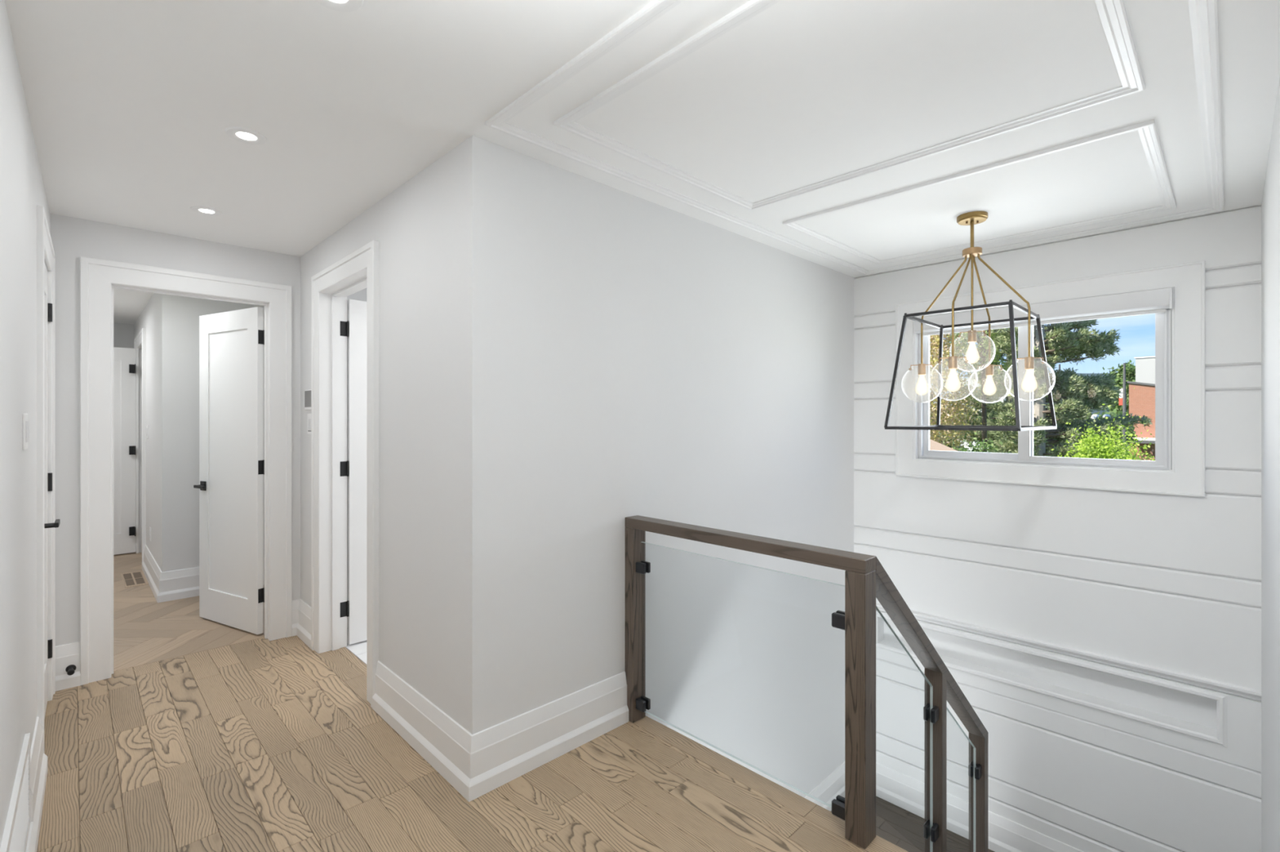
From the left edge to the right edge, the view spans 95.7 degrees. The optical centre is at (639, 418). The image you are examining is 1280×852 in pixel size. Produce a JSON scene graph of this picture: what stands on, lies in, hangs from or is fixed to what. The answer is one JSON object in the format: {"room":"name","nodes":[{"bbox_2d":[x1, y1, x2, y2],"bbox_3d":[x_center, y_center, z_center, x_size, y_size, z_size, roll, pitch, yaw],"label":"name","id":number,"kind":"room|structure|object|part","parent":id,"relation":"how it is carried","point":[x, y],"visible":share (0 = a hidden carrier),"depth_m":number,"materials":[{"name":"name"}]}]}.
{"room":"stair landing","nodes":[
{"label":"stair landing","id":0,"kind":"room"},
{"bbox_2d":[0,0,49,847],"bbox_3d":[-1.690,0.172,1.334,0.300,2.455,4.475,0,0,-43],"label":"wall","id":1,"kind":"structure","parent":0,"point":[22,188],"depth_m":1.69,"materials":[{"name":"paint"}]},
{"bbox_2d":[0,733,30,851],"bbox_3d":[-1.622,1.179,1.490,0.013,0.293,1.120,0,0,-43],"label":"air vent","id":2,"kind":"object","parent":1,"relation":"in","point":[15,837],"visible":1,"depth_m":1.68,"materials":[{"name":"paint"}]},
{"bbox_2d":[22,413,29,450],"bbox_3d":[-1.980,0.042,1.868,0.010,0.116,0.115,0,0,-43],"label":"light switch","id":3,"kind":"object","parent":1,"relation":"attached to","point":[25,423],"visible":1,"depth_m":1.84,"materials":[{"name":"plastic"}]},
{"bbox_2d":[25,716,48,851],"bbox_3d":[-1.202,1.288,1.058,0.032,0.223,3.405,0,0,-43],"label":"baseboard","id":4,"kind":"structure","parent":1,"relation":"attached to","point":[38,760],"depth_m":2.03,"materials":[{"name":"paint"}]},
{"bbox_2d":[36,204,60,753],"bbox_3d":[-2.724,0.279,2.589,0.196,2.242,0.914,0,0,-43],"label":"door","id":5,"kind":"structure","parent":1,"relation":"in","point":[46,523],"depth_m":2.78,"materials":[{"name":"paint"}]},
{"bbox_3d":[-2.510,0.450,2.463,0.058,0.064,0.147,0,0,-43],"label":"handle","id":6,"kind":"part","parent":5,"relation":"part of","materials":[{"name":"black metal"}]},
{"bbox_2d":[113,322,133,348],"bbox_3d":[-6.091,0.172,6.352,1.790,2.455,0.400,0,0,-44],"label":"wall","id":7,"kind":"structure","parent":0,"point":[123,333],"depth_m":6.43,"materials":[{"name":"paint"}]},
{"bbox_2d":[133,293,182,572],"bbox_3d":[-4.620,0.172,5.715,0.420,2.455,3.170,0,0,-44],"label":"wall","id":8,"kind":"structure","parent":0,"point":[162,317],"depth_m":4.51,"materials":[{"name":"paint"}]},
{"bbox_2d":[113,328,146,562],"bbox_3d":[-5.231,0.279,5.480,0.781,2.242,0.974,0,0,-44],"label":"door","id":9,"kind":"structure","parent":8,"relation":"in","point":[126,360],"depth_m":5.95,"materials":[{"name":"paint"}]},
{"bbox_3d":[-5.514,0.290,5.756,0.018,1.779,0.534,0,0,44],"label":"panel","id":10,"kind":"part","parent":9,"relation":"part of","materials":[{"name":"paint"}]},
{"bbox_3d":[-4.962,0.279,5.744,0.028,2.242,0.974,0,0,-44],"label":"casing","id":11,"kind":"part","parent":9,"relation":"part of","materials":[{"name":"paint"}]},
{"bbox_2d":[149,527,151,541],"bbox_3d":[-4.286,1.012,5.068,0.008,0.115,0.072,0,0,-44],"label":"wall outlet","id":12,"kind":"object","parent":8,"relation":"attached to","point":[149,527],"visible":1,"depth_m":5.06,"materials":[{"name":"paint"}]},
{"bbox_2d":[142,544,199,603],"bbox_3d":[-3.704,1.288,5.324,1.240,0.223,1.390,0,0,-44],"label":"baseboard","id":13,"kind":"structure","parent":8,"relation":"attached to","point":[166,586],"depth_m":4.52,"materials":[{"name":"paint"}]},
{"bbox_2d":[49,213,300,646],"bbox_3d":[-2.432,0.172,3.652,1.862,2.455,0.120,0,0,-44],"label":"wall","id":14,"kind":"structure","parent":0,"point":[72,238],"depth_m":3.05,"materials":[{"name":"paint"}]},
{"bbox_2d":[55,641,80,691],"bbox_3d":[-2.993,1.288,2.996,0.142,0.223,0.030,0,0,-44],"label":"baseboard","id":15,"kind":"structure","parent":14,"relation":"attached to","point":[66,655],"depth_m":3.01,"materials":[{"name":"paint"}]},
{"bbox_2d":[65,664,75,675],"bbox_3d":[-2.941,1.304,2.993,0.040,0.040,0.072,0,0,-44],"label":"door stop","id":16,"kind":"object","parent":14,"relation":"attached to","point":[70,669],"visible":1,"depth_m":3.00,"materials":[{"name":"black metal"}]},
{"bbox_3d":[-2.949,1.304,3.001,0.040,0.040,0.050,0,0,-44],"label":"stem","id":17,"kind":"part","parent":16,"relation":"part of","materials":[{"name":"black metal"}]},
{"bbox_2d":[80,256,292,685],"bbox_3d":[-2.881,0.274,3.680,0.980,2.252,0.846,0,0,-44],"label":"door","id":18,"kind":"structure","parent":14,"relation":"in","point":[245,486],"depth_m":3.68,"materials":[{"name":"paint"}]},
{"bbox_3d":[-3.011,0.468,3.983,0.147,0.064,0.058,0,0,28],"label":"handle","id":19,"kind":"part","parent":18,"relation":"part of","materials":[{"name":"black metal"}]},
{"bbox_3d":[-2.762,0.295,3.902,0.492,1.769,0.018,0,0,28],"label":"panel","id":20,"kind":"part","parent":18,"relation":"part of","materials":[{"name":"paint"}]},
{"bbox_3d":[-2.698,0.274,3.494,0.980,2.252,0.028,0,0,-44],"label":"casing","id":21,"kind":"part","parent":18,"relation":"part of","materials":[{"name":"paint"}]},
{"bbox_2d":[182,296,263,568],"bbox_3d":[-3.210,0.172,4.961,1.140,2.455,0.120,0,0,-44],"label":"wall","id":22,"kind":"structure","parent":0,"point":[192,308],"depth_m":4.56,"materials":[{"name":"paint"}]},
{"bbox_2d":[346,288,366,628],"bbox_3d":[-1.392,0.172,4.496,1.895,2.455,0.110,0,0,-44],"label":"wall","id":23,"kind":"structure","parent":0,"point":[361,295],"depth_m":3.87,"materials":[{"name":"paint"}]},
{"bbox_2d":[300,135,506,734],"bbox_3d":[-1.369,0.172,3.017,0.142,2.455,2.274,0,0,-44],"label":"wall","id":24,"kind":"structure","parent":0,"point":[441,235],"depth_m":2.36,"materials":[{"name":"paint"}]},
{"bbox_2d":[292,599,311,648],"bbox_3d":[-2.116,1.288,3.639,0.055,0.223,0.340,0,0,-44],"label":"baseboard","id":25,"kind":"structure","parent":24,"relation":"attached to","point":[301,611],"depth_m":3.69,"materials":[{"name":"paint"}]},
{"bbox_2d":[304,389,311,410],"bbox_3d":[-2.051,-0.116,3.598,0.020,0.126,0.164,0,0,-44],"label":"thermostat","id":26,"kind":"object","parent":24,"relation":"attached to","point":[307,393],"visible":0.58,"depth_m":3.60,"materials":[{"name":"paint"}]},
{"bbox_2d":[307,413,311,434],"bbox_3d":[-2.048,0.035,3.600,0.012,0.130,0.140,0,0,-44],"label":"light switch","id":27,"kind":"object","parent":24,"relation":"attached to","point":[308,415],"visible":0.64,"depth_m":3.61,"materials":[{"name":"paint"}]},
{"bbox_2d":[311,240,378,707],"bbox_3d":[-1.302,0.269,3.492,0.958,2.262,1.014,0,0,-44],"label":"door","id":28,"kind":"structure","parent":24,"relation":"in","point":[357,271],"depth_m":3.49,"materials":[{"name":"paint"}]},
{"bbox_2d":[372,661,628,802],"bbox_3d":[-0.672,1.288,2.734,0.802,0.223,0.954,0,0,-44],"label":"baseboard","id":29,"kind":"structure","parent":24,"relation":"attached to","point":[477,764],"depth_m":2.37,"materials":[{"name":"paint"}]},
{"bbox_2d":[36,552,907,851],"bbox_3d":[-2.292,1.550,3.911,3.800,0.300,9.005,0,0,-44],"label":"floor","id":30,"kind":"structure","parent":0,"point":[262,744],"depth_m":2.25,"materials":[{"name":"brown wood"}]},
{"bbox_2d":[120,570,148,587],"bbox_3d":[-4.414,1.398,5.055,0.150,0.004,0.600,0,0,-44],"label":"floor vent","id":31,"kind":"object","parent":30,"relation":"in","point":[135,578],"visible":1,"depth_m":5.03,"materials":[{"name":"brown wood"}]},
{"bbox_2d":[4,0,1279,324],"bbox_3d":[-1.846,-1.130,4.404,5.152,0.150,9.325,0,0,-44],"label":"ceiling","id":32,"kind":"structure","parent":0,"point":[131,104],"depth_m":1.96,"materials":[{"name":"paint"}]},
{"bbox_2d":[190,205,222,216],"bbox_3d":[-2.197,-1.051,2.936,0.132,0.008,0.132,0,0,-44],"label":"recessed light","id":33,"kind":"object","parent":32,"relation":"in","point":[206,211],"visible":1,"depth_m":2.93,"materials":[{"name":"plastic"}]},
{"bbox_2d":[224,126,267,144],"bbox_3d":[-1.466,-1.051,2.158,0.132,0.008,0.132,0,0,-44],"label":"recessed light","id":34,"kind":"object","parent":32,"relation":"in","point":[243,135],"visible":1,"depth_m":2.15,"materials":[{"name":"plastic"}]},
{"bbox_2d":[315,0,363,12],"bbox_3d":[-0.757,-1.051,1.433,0.132,0.008,0.132,0,0,-44],"label":"recessed light","id":35,"kind":"object","parent":32,"relation":"in","point":[344,6],"visible":1,"depth_m":1.47,"materials":[{"name":"plastic"}]},
{"bbox_2d":[553,0,1145,210],"bbox_3d":[0.647,-1.048,1.947,1.206,0.014,1.495,0,0,-44],"label":"trim","id":36,"kind":"structure","parent":32,"relation":"attached to","point":[1113,15],"depth_m":1.91,"materials":[{"name":"paint"}]},
{"bbox_2d":[884,211,1057,431],"bbox_3d":[1.734,-0.500,3.018,0.816,1.110,0.710,0,0,-44],"label":"lantern chandelier","id":37,"kind":"object","parent":32,"relation":"hanging from","point":[972,218],"visible":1,"depth_m":2.98,"materials":[{"name":"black metal"}]},
{"bbox_2d":[908,364,934,375],"bbox_3d":[1.554,-0.270,3.193,0.055,0.060,0.122,0,0,-44],"label":"socket","id":38,"kind":"object","parent":37,"relation":"attached to","point":[921,367],"depth_m":3.18,"materials":[{"name":"gold metal"}]},
{"bbox_3d":[1.554,-0.185,3.193,0.068,0.114,0.068,0,0,-44],"label":"bulb","id":39,"kind":"part","parent":37,"relation":"part of","materials":[{"name":"white glass"}]},
{"bbox_3d":[1.554,-0.190,3.193,0.208,0.208,0.208,0,0,-44],"label":"globe","id":40,"kind":"part","parent":37,"relation":"part of","materials":[{"name":"clear glass"}]},
{"bbox_3d":[1.631,-0.576,3.115,0.010,0.555,0.230,0,0,-44],"label":"arm","id":41,"kind":"part","parent":37,"relation":"part of","materials":[{"name":"gold metal"}]},
{"bbox_3d":[1.516,-0.185,2.806,0.068,0.114,0.068,0,0,-44],"label":"bulb","id":42,"kind":"part","parent":37,"relation":"part of","materials":[{"name":"white glass"}]},
{"bbox_2d":[937,355,968,368],"bbox_3d":[1.516,-0.270,2.806,0.055,0.060,0.122,0,0,-44],"label":"socket","id":43,"kind":"object","parent":37,"relation":"attached to","point":[953,361],"depth_m":2.79,"materials":[{"name":"gold metal"}]},
{"bbox_3d":[1.516,-0.190,2.806,0.208,0.208,0.208,0,0,-44],"label":"globe","id":44,"kind":"part","parent":37,"relation":"part of","materials":[{"name":"clear glass"}]},
{"bbox_3d":[1.538,-0.530,2.827,0.015,0.015,0.470,0,0,-44],"label":"frame","id":45,"kind":"part","parent":37,"relation":"part of","materials":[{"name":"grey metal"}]},
{"bbox_3d":[1.612,-0.576,2.900,0.278,0.555,0.010,0,0,-44],"label":"arm","id":46,"kind":"part","parent":37,"relation":"part of","materials":[{"name":"gold metal"}]},
{"bbox_3d":[1.729,-0.652,3.015,0.010,0.395,0.010,0,0,-44],"label":"arm","id":47,"kind":"part","parent":37,"relation":"part of","materials":[{"name":"gold metal"}]},
{"bbox_3d":[1.729,-0.948,3.015,0.017,0.155,0.017,0,0,-44],"label":"stem","id":48,"kind":"part","parent":37,"relation":"part of","materials":[{"name":"gold metal"}]},
{"bbox_3d":[1.729,-0.347,3.015,0.208,0.208,0.208,0,0,-44],"label":"globe","id":49,"kind":"part","parent":37,"relation":"part of","materials":[{"name":"clear glass"}]},
{"bbox_3d":[1.729,-0.342,3.015,0.068,0.114,0.068,0,0,-44],"label":"bulb","id":50,"kind":"part","parent":37,"relation":"part of","materials":[{"name":"white glass"}]},
{"bbox_2d":[958,330,986,342],"bbox_3d":[1.729,-0.427,3.015,0.055,0.060,0.122,0,0,-44],"label":"socket","id":51,"kind":"object","parent":37,"relation":"attached to","point":[971,334],"depth_m":3.00,"materials":[{"name":"gold metal"}]},
{"bbox_3d":[1.851,-0.576,3.134,0.290,0.555,0.010,0,0,-44],"label":"arm","id":52,"kind":"part","parent":37,"relation":"part of","materials":[{"name":"gold metal"}]},
{"bbox_3d":[1.951,-0.185,3.232,0.068,0.114,0.068,0,0,-44],"label":"bulb","id":53,"kind":"part","parent":37,"relation":"part of","materials":[{"name":"white glass"}]},
{"bbox_2d":[976,364,1003,375],"bbox_3d":[1.951,-0.270,3.232,0.055,0.060,0.122,0,0,-44],"label":"socket","id":54,"kind":"object","parent":37,"relation":"attached to","point":[989,369],"depth_m":3.21,"materials":[{"name":"gold metal"}]},
{"bbox_3d":[1.951,-0.190,3.232,0.208,0.208,0.208,0,0,-44],"label":"globe","id":55,"kind":"part","parent":37,"relation":"part of","materials":[{"name":"clear glass"}]},
{"bbox_3d":[1.828,-0.576,2.914,0.010,0.555,0.232,0,0,-44],"label":"arm","id":56,"kind":"part","parent":37,"relation":"part of","materials":[{"name":"gold metal"}]},
{"bbox_3d":[1.905,-0.185,2.835,0.068,0.114,0.068,0,0,-44],"label":"bulb","id":57,"kind":"part","parent":37,"relation":"part of","materials":[{"name":"white glass"}]},
{"bbox_3d":[1.905,-0.190,2.835,0.208,0.208,0.208,0,0,-44],"label":"globe","id":58,"kind":"part","parent":37,"relation":"part of","materials":[{"name":"clear glass"}]},
{"bbox_2d":[1016,356,1044,369],"bbox_3d":[1.905,-0.270,2.835,0.055,0.060,0.122,0,0,-44],"label":"socket","id":59,"kind":"object","parent":37,"relation":"attached to","point":[1028,361],"depth_m":2.82,"materials":[{"name":"gold metal"}]},
{"bbox_2d":[782,119,1176,265],"bbox_3d":[1.710,-1.048,2.989,1.183,0.014,1.495,0,0,-44],"label":"trim","id":60,"kind":"structure","parent":32,"relation":"attached to","point":[1147,131],"depth_m":2.71,"materials":[{"name":"paint"}]},
{"bbox_2d":[506,147,854,797],"bbox_3d":[0.193,1.603,3.046,4.140,5.315,0.130,0,0,-44],"label":"wall","id":61,"kind":"structure","parent":0,"point":[664,363],"depth_m":2.94,"materials":[{"name":"paint"}]},
{"bbox_2d":[484,0,1223,275],"bbox_3d":[1.182,-1.048,2.477,3.060,0.014,1.833,0,0,-44],"label":"trim","id":62,"kind":"structure","parent":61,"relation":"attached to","point":[1202,13],"depth_m":2.05,"materials":[{"name":"paint"}]},
{"bbox_2d":[804,761,1084,851],"bbox_3d":[2.017,2.619,3.286,0.880,0.223,2.081,0,0,-44],"label":"baseboard","id":63,"kind":"structure","parent":61,"relation":"attached to","point":[906,793],"depth_m":3.84,"materials":[{"name":"paint"}]},
{"bbox_2d":[831,795,994,851],"bbox_3d":[2.003,2.855,3.272,0.918,0.250,2.081,0,0,-44],"label":"floor","id":64,"kind":"structure","parent":0,"point":[909,824],"depth_m":3.84,"materials":[{"name":"brown wood"}]},
{"bbox_3d":[1.566,2.136,2.115,1.377,1.448,1.040,0,0,-44],"label":"staircase","id":65,"kind":"structure","parent":64,"relation":"on","visible":0},
{"bbox_2d":[625,515,988,851],"bbox_3d":[0.815,1.500,2.763,1.361,2.080,1.146,0,0,-44],"label":"glass balustrade","id":66,"kind":"object","parent":65,"relation":"on","point":[866,580],"visible":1,"depth_m":2.30,"materials":[{"name":"brown wood"}]},
{"bbox_3d":[-0.022,0.953,2.706,0.084,0.894,0.055,0,0,-44],"label":"wall post","id":67,"kind":"part","parent":66,"relation":"part of","materials":[{"name":"brown wood"}]},
{"bbox_3d":[0.359,0.483,2.317,0.084,0.046,1.146,0,0,-44],"label":"rail","id":68,"kind":"part","parent":66,"relation":"part of","materials":[{"name":"brown wood"}]},
{"bbox_3d":[0.736,0.953,1.932,0.084,0.894,0.070,0,0,-44],"label":"newel post","id":69,"kind":"part","parent":66,"relation":"part of","materials":[{"name":"brown wood"}]},
{"bbox_3d":[0.988,1.210,2.179,0.598,1.217,0.010,0,0,-44],"label":"glass panel","id":70,"kind":"part","parent":66,"relation":"part of","materials":[{"name":"clear glass"}]},
{"bbox_3d":[1.222,1.025,2.409,1.277,1.128,0.070,0,0,-44],"label":"stair rail","id":71,"kind":"part","parent":66,"relation":"part of","materials":[{"name":"brown wood"}]},
{"bbox_3d":[1.236,1.506,2.422,0.054,0.928,0.070,0,0,-44],"label":"stair post","id":72,"kind":"part","parent":66,"relation":"part of","materials":[{"name":"brown wood"}]},
{"bbox_3d":[1.656,2.037,2.834,0.060,1.006,0.070,0,0,-44],"label":"stair post","id":73,"kind":"part","parent":66,"relation":"part of","materials":[{"name":"brown wood"}]},
{"bbox_2d":[853,204,1261,851],"bbox_3d":[2.376,1.603,3.645,0.184,5.315,2.331,0,0,-44],"label":"wall","id":74,"kind":"structure","parent":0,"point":[1169,582],"depth_m":3.32,"materials":[{"name":"paint"}]},
{"bbox_3d":[1.760,-0.717,4.189,0.018,0.090,0.431,0,0,-44],"label":"panel","id":75,"kind":"part","parent":74,"relation":"part of","materials":[{"name":"paint"}]},
{"bbox_3d":[1.760,-0.468,4.189,0.018,0.396,0.431,0,0,-44],"label":"panel","id":76,"kind":"part","parent":74,"relation":"part of","materials":[{"name":"paint"}]},
{"bbox_3d":[1.760,-0.205,4.189,0.018,0.118,0.431,0,0,-44],"label":"panel","id":77,"kind":"part","parent":74,"relation":"part of","materials":[{"name":"paint"}]},
{"bbox_3d":[1.760,0.059,4.189,0.018,0.398,0.431,0,0,-44],"label":"panel","id":78,"kind":"part","parent":74,"relation":"part of","materials":[{"name":"paint"}]},
{"bbox_3d":[1.760,0.325,4.189,0.018,0.121,0.431,0,0,-44],"label":"panel","id":79,"kind":"part","parent":74,"relation":"part of","materials":[{"name":"paint"}]},
{"bbox_3d":[2.337,2.576,3.600,0.018,0.302,2.081,0,0,-44],"label":"panel","id":80,"kind":"part","parent":74,"relation":"part of","materials":[{"name":"paint"}]},
{"bbox_3d":[2.337,2.356,3.600,0.018,0.126,2.081,0,0,-44],"label":"panel","id":81,"kind":"part","parent":74,"relation":"part of","materials":[{"name":"paint"}]},
{"bbox_2d":[914,287,1173,470],"bbox_3d":[2.364,-0.210,3.535,0.082,0.960,1.309,0,0,-44],"label":"roller blind","id":82,"kind":"object","parent":74,"relation":"attached to","point":[1152,301],"visible":0.98,"depth_m":3.35,"materials":[{"name":"white fabric"}]},
{"bbox_3d":[2.796,-0.155,3.047,0.015,0.850,0.004,0,0,-44],"label":"pull cord","id":83,"kind":"part","parent":82,"relation":"part of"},
{"bbox_2d":[895,260,1204,497],"bbox_3d":[2.415,-0.203,3.592,0.182,1.215,1.566,0,0,-44],"label":"window","id":84,"kind":"structure","parent":74,"relation":"attached to","point":[913,455],"depth_m":3.31,"materials":[{"name":"paint"}]},
{"bbox_3d":[2.229,-0.203,3.846,0.032,0.934,0.644,0,0,-44],"label":"sash","id":85,"kind":"part","parent":84,"relation":"part of","materials":[{"name":"white plastic"}]},
{"bbox_3d":[2.395,-0.203,3.576,0.017,0.946,1.275,0,0,-44],"label":"frame","id":86,"kind":"part","parent":84,"relation":"part of","materials":[{"name":"white plastic"}]},
{"bbox_3d":[2.434,-0.203,3.614,0.105,0.966,1.299,0,0,-44],"label":"frame","id":87,"kind":"part","parent":84,"relation":"part of","materials":[{"name":"white plastic"}]},
{"bbox_3d":[2.619,-0.203,3.392,0.034,0.934,0.687,0,0,-44],"label":"sash","id":88,"kind":"part","parent":84,"relation":"part of","materials":[{"name":"white plastic"}]},
{"bbox_3d":[2.337,-0.910,3.600,0.018,0.284,2.081,0,0,-44],"label":"panel","id":89,"kind":"part","parent":74,"relation":"part of","materials":[{"name":"paint"}]},
{"bbox_3d":[2.337,0.598,3.600,0.018,0.413,2.081,0,0,-44],"label":"panel","id":90,"kind":"part","parent":74,"relation":"part of","materials":[{"name":"paint"}]},
{"bbox_3d":[2.337,0.872,3.600,0.018,0.124,2.081,0,0,-44],"label":"panel","id":91,"kind":"part","parent":74,"relation":"part of","materials":[{"name":"paint"}]},
{"bbox_3d":[2.337,1.169,3.600,0.018,0.457,2.081,0,0,-44],"label":"panel","id":92,"kind":"part","parent":74,"relation":"part of","materials":[{"name":"paint"}]},
{"bbox_3d":[2.337,1.571,3.600,0.018,0.343,2.081,0,0,-44],"label":"panel","id":93,"kind":"part","parent":74,"relation":"part of","materials":[{"name":"paint"}]},
{"bbox_3d":[2.337,1.812,3.600,0.018,0.127,2.081,0,0,-44],"label":"panel","id":94,"kind":"part","parent":74,"relation":"part of","materials":[{"name":"paint"}]},
{"bbox_3d":[2.337,2.084,3.600,0.018,0.406,2.081,0,0,-44],"label":"panel","id":95,"kind":"part","parent":74,"relation":"part of","materials":[{"name":"paint"}]},
{"bbox_3d":[2.955,-0.717,2.969,0.018,0.090,0.315,0,0,-44],"label":"panel","id":96,"kind":"part","parent":74,"relation":"part of","materials":[{"name":"paint"}]},
{"bbox_3d":[2.955,-0.468,2.969,0.018,0.396,0.315,0,0,-44],"label":"panel","id":97,"kind":"part","parent":74,"relation":"part of","materials":[{"name":"paint"}]},
{"bbox_3d":[2.955,-0.205,2.969,0.018,0.118,0.315,0,0,-44],"label":"panel","id":98,"kind":"part","parent":74,"relation":"part of","materials":[{"name":"paint"}]},
{"bbox_3d":[2.955,0.059,2.969,0.018,0.398,0.315,0,0,-44],"label":"panel","id":99,"kind":"part","parent":74,"relation":"part of","materials":[{"name":"paint"}]},
{"bbox_3d":[2.955,0.325,2.969,0.018,0.121,0.315,0,0,-44],"label":"panel","id":100,"kind":"part","parent":74,"relation":"part of","materials":[{"name":"paint"}]},
{"bbox_2d":[1261,76,1279,851],"bbox_3d":[1.554,1.603,1.292,4.652,5.315,0.120,0,0,-44],"label":"wall","id":101,"kind":"structure","parent":0,"point":[1270,205],"depth_m":2.15,"materials":[{"name":"paint"}]},
{"label":"outside","id":102,"kind":"structure","parent":0,"visible":0},
{"bbox_3d":[28.641,4.850,35.067,440.000,0.500,440.000,0,0,-44],"label":"ground","id":103,"kind":"structure","parent":102,"visible":0},
{"bbox_2d":[929,439,957,451],"bbox_3d":[3.870,2.340,10.338,3.200,4.520,4.450,0,0,-44],"label":"garden shed","id":104,"kind":"object","parent":103,"relation":"on","point":[934,446],"visible":0.02,"depth_m":9.55,"materials":[{"name":"beige"}]},
{"bbox_2d":[929,399,977,451],"bbox_3d":[18.431,1.508,38.607,7.265,6.305,4.464,0,0,29],"label":"broadleaf tree","id":105,"kind":"object","parent":103,"relation":"on","point":[943,441],"visible":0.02,"depth_m":36.57,"materials":[{"name":"green plant"}]},
{"bbox_2d":[929,332,989,450],"bbox_3d":[7.525,0.237,15.714,3.002,8.728,3.330,0,0,-29],"label":"broadleaf tree","id":106,"kind":"object","parent":103,"relation":"on","point":[948,420],"visible":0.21,"depth_m":14.85,"materials":[{"name":"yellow plant"}]},
{"bbox_2d":[944,328,1017,452],"bbox_3d":[9.563,0.344,16.232,1.897,8.514,2.112,0,0,17],"label":"broadleaf tree","id":107,"kind":"object","parent":103,"relation":"on","point":[983,345],"visible":0.32,"depth_m":16.15,"materials":[{"name":"green plant"}]},
{"bbox_2d":[952,432,1016,453],"bbox_3d":[7.146,2.380,12.187,1.731,4.444,1.776,0,0,3],"label":"leafy bush","id":108,"kind":"object","parent":103,"relation":"on","point":[995,449],"visible":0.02,"depth_m":11.97,"materials":[{"name":"green plant"}]},
{"bbox_2d":[973,401,1004,452],"bbox_3d":[28.278,1.428,44.094,4.838,6.352,6.443,0,0,-41],"label":"broadleaf tree","id":109,"kind":"object","parent":103,"relation":"on","point":[976,443],"visible":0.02,"depth_m":44.46,"materials":[{"name":"green plant"}]},
{"bbox_2d":[945,329,1061,456],"bbox_3d":[11.888,-0.799,18.575,4.181,10.802,3.896,0,0,-44],"label":"pine tree","id":110,"kind":"object","parent":103,"relation":"on","point":[1001,390],"visible":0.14,"depth_m":18.27,"materials":[{"name":"green plant"}]},
{"bbox_2d":[960,364,1109,452],"bbox_3d":[43.588,-0.550,63.572,12.800,10.300,9.100,0,0,1],"label":"house","id":111,"kind":"structure","parent":103,"relation":"on","point":[971,382],"depth_m":60.71,"materials":[{"name":"white"}]},
{"bbox_2d":[982,319,1152,457],"bbox_3d":[10.149,-1.249,14.186,3.504,11.702,2.492,0,0,-17],"label":"pine tree","id":112,"kind":"object","parent":103,"relation":"on","point":[1077,394],"visible":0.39,"depth_m":13.83,"materials":[{"name":"green plant"}]},
{"bbox_2d":[1045,407,1113,456],"bbox_3d":[27.305,1.567,36.797,4.300,6.075,5.506,0,0,-44],"label":"broadleaf tree","id":113,"kind":"object","parent":103,"relation":"on","point":[1090,416],"visible":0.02,"depth_m":35.71,"materials":[{"name":"green plant"}]},
{"bbox_2d":[1090,414,1099,419],"bbox_3d":[15.331,2.228,19.503,0.230,4.745,0.230,0,0,-44],"label":"globe lamp","id":114,"kind":"object","parent":103,"relation":"on","point":[1093,416],"visible":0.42,"depth_m":19.44,"materials":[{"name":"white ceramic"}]},
{"bbox_2d":[1051,387,1155,461],"bbox_3d":[7.522,2.050,9.450,1.811,5.102,1.688,0,0,4],"label":"leafy bush","id":115,"kind":"object","parent":103,"relation":"on","point":[1096,451],"visible":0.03,"depth_m":9.29,"materials":[{"name":"green plant"}]},
{"bbox_2d":[1066,404,1139,459],"bbox_3d":[22.720,2.108,28.440,4.618,5.738,2.910,0,0,-44],"label":"broadleaf tree","id":116,"kind":"object","parent":103,"relation":"on","point":[1131,431],"visible":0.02,"depth_m":27.57,"materials":[{"name":"green plant"}]},
{"bbox_2d":[1099,360,1135,416],"bbox_3d":[38.928,-0.064,46.760,2.882,9.333,2.712,0,0,-5],"label":"broadleaf tree","id":117,"kind":"object","parent":103,"relation":"on","point":[1130,368],"visible":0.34,"depth_m":46.26,"materials":[{"name":"green plant"}]},
{"bbox_2d":[1119,363,1126,458],"bbox_3d":[20.041,1.150,24.041,0.150,6.900,0.252,0,0,-44],"label":"flag pole","id":118,"kind":"object","parent":103,"relation":"on","point":[1122,402],"visible":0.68,"depth_m":23.97,"materials":[{"name":"grey metal"}]},
{"bbox_2d":[1127,381,1155,460],"bbox_3d":[30.537,1.330,31.152,10.800,6.540,5.120,0,0,-40],"label":"brick building","id":119,"kind":"structure","parent":103,"relation":"on","point":[1142,397],"depth_m":29.55,"materials":[{"name":"orange brick"}]},
{"bbox_3d":[25.840,1.175,28.401,0.080,0.150,2.900,0,0,-40],"label":"canopy trim","id":120,"kind":"part","parent":119,"relation":"part of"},
{"bbox_2d":[1134,355,1155,384],"bbox_3d":[40.989,0.185,39.859,10.100,8.830,9.100,0,0,-40],"label":"building","id":121,"kind":"structure","parent":103,"relation":"on","point":[1144,366],"depth_m":39.63,"materials":[{"name":"ceramic"}]},
{"bbox_2d":[1138,448,1155,460],"bbox_3d":[10.415,2.586,11.630,1.046,4.030,1.345,0,0,5],"label":"bush","id":122,"kind":"object","parent":103,"relation":"on","point":[1144,456],"visible":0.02,"depth_m":11.88,"materials":[{"name":"green plant"}]}
]}

